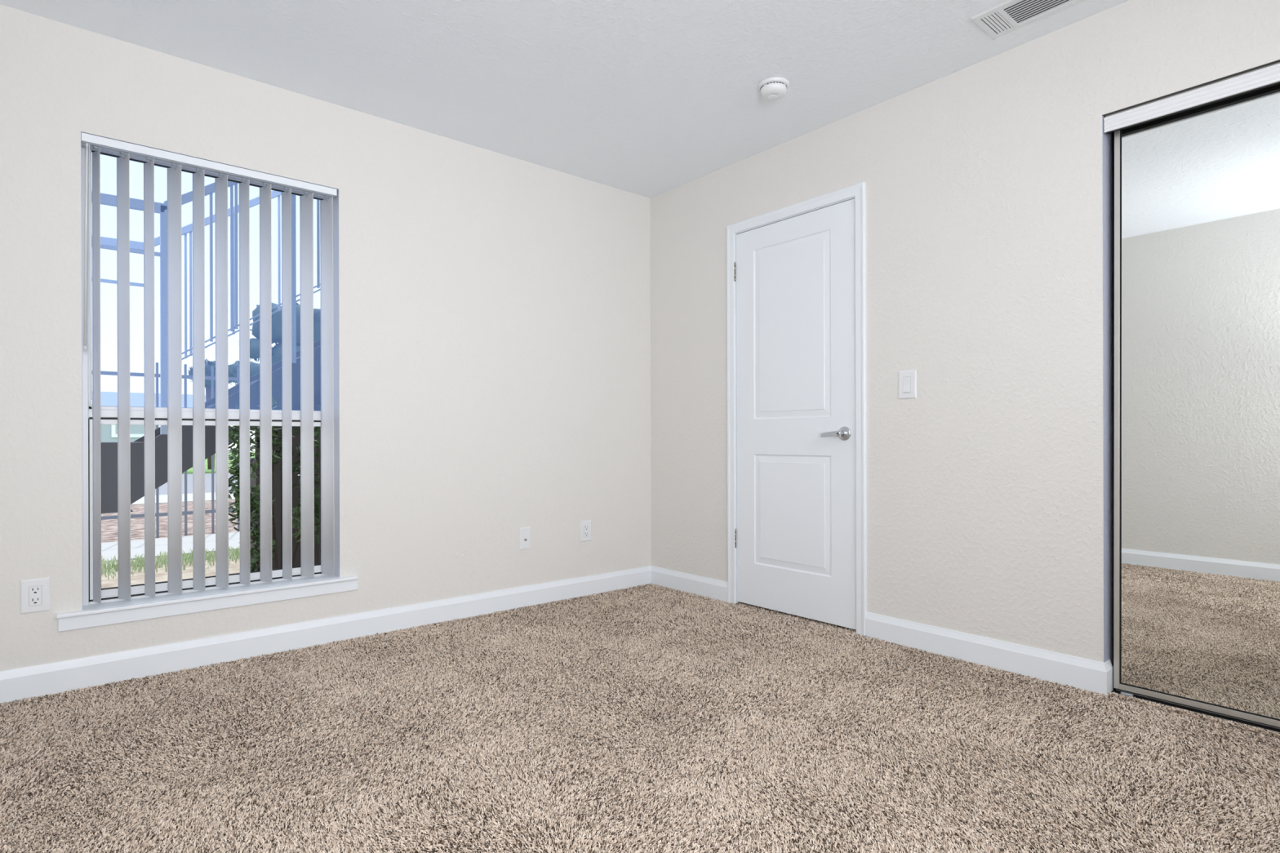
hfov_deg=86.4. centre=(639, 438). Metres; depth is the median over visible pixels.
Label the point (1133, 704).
carpet
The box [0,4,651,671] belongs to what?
wall
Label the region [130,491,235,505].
sidewalk
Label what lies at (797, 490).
door
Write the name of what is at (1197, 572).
door
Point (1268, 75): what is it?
closet track
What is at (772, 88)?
smoke detector
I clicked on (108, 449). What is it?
staircase
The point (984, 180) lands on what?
wall
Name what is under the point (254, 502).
leafy shrub
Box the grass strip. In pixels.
[101,544,239,579]
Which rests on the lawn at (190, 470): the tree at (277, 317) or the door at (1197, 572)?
the tree at (277, 317)
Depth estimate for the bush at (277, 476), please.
4.32 m
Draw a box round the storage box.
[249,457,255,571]
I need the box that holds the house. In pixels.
[88,391,205,441]
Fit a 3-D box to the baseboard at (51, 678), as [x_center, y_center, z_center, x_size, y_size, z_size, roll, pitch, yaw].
[-1.116,0.865,3.307,3.115,0.112,0.014,0,0,-40]
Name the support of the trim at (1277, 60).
attached to the wall at (984, 180)
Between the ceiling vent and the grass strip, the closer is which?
the ceiling vent
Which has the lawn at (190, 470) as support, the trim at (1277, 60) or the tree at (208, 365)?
the tree at (208, 365)
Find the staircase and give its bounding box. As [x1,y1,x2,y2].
[91,181,320,513]
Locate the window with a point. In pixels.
(108, 415)
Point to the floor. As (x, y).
(628, 677)
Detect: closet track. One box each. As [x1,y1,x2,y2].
[1103,62,1279,133]
[1111,688,1279,733]
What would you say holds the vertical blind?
attached to the window
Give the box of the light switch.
[898,369,916,399]
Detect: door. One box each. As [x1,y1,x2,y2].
[726,182,866,636]
[1113,83,1279,727]
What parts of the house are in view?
pane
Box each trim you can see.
[80,131,340,610]
[1102,59,1279,117]
[1102,115,1113,662]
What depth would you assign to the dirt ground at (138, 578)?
5.16 m
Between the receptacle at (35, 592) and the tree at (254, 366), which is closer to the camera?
the receptacle at (35, 592)
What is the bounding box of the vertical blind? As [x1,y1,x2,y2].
[81,132,337,604]
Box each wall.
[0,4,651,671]
[649,0,1279,667]
[1112,131,1114,572]
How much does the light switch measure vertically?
0.123 m
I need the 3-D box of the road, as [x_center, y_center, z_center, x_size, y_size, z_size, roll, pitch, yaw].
[-0.891,1.090,25.616,54.000,0.050,10.200,0,0,-40]
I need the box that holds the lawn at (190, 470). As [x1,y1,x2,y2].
[182,452,254,474]
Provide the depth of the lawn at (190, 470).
24.25 m
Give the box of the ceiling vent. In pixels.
[969,0,1084,39]
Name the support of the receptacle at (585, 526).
attached to the wall outlet at (585, 526)
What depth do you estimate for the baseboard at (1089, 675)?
2.78 m
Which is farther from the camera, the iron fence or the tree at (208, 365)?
the tree at (208, 365)
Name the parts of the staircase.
rail, rail, post, handrail, handrail, rail, post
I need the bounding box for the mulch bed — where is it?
[101,499,239,542]
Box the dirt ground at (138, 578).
[101,550,239,588]
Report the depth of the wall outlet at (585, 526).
3.98 m
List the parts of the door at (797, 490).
lever, handle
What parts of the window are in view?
sash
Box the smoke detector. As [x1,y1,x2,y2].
[757,76,789,100]
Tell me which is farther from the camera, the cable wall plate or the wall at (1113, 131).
the cable wall plate
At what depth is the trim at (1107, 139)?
2.47 m
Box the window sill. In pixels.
[56,574,358,631]
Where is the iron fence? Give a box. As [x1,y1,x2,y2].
[100,362,239,537]
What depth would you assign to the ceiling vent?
2.44 m
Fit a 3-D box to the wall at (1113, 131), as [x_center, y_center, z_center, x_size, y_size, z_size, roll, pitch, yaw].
[2.564,-0.311,2.066,0.686,2.435,1.940,0,0,-40]
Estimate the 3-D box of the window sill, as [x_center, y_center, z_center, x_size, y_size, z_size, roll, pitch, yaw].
[-1.747,0.666,2.854,1.056,0.064,0.167,0,0,-40]
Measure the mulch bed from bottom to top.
0.100 m
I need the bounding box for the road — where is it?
[155,472,237,495]
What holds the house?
on the lawn at (190, 470)
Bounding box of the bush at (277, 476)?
[254,391,320,571]
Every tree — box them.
[187,358,235,469]
[228,360,259,385]
[237,302,320,364]
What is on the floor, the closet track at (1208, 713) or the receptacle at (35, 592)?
the closet track at (1208, 713)
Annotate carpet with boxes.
[0,582,1279,852]
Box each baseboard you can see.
[0,565,650,703]
[650,565,1113,695]
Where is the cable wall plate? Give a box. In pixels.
[519,526,530,550]
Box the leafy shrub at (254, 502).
[228,395,320,571]
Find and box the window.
[80,139,327,605]
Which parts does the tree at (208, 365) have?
crown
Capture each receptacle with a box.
[29,586,41,605]
[583,524,588,537]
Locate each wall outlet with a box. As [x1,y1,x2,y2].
[20,577,50,613]
[580,520,591,542]
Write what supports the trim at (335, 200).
attached to the wall at (495, 308)
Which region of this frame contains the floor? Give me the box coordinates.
[0,586,1279,852]
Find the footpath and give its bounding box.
[101,531,239,562]
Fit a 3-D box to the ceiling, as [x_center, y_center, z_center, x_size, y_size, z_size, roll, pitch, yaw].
[0.512,-1.583,1.882,4.055,0.120,4.580,0,0,-40]
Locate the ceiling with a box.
[0,0,1128,198]
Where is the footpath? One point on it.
(108, 549)

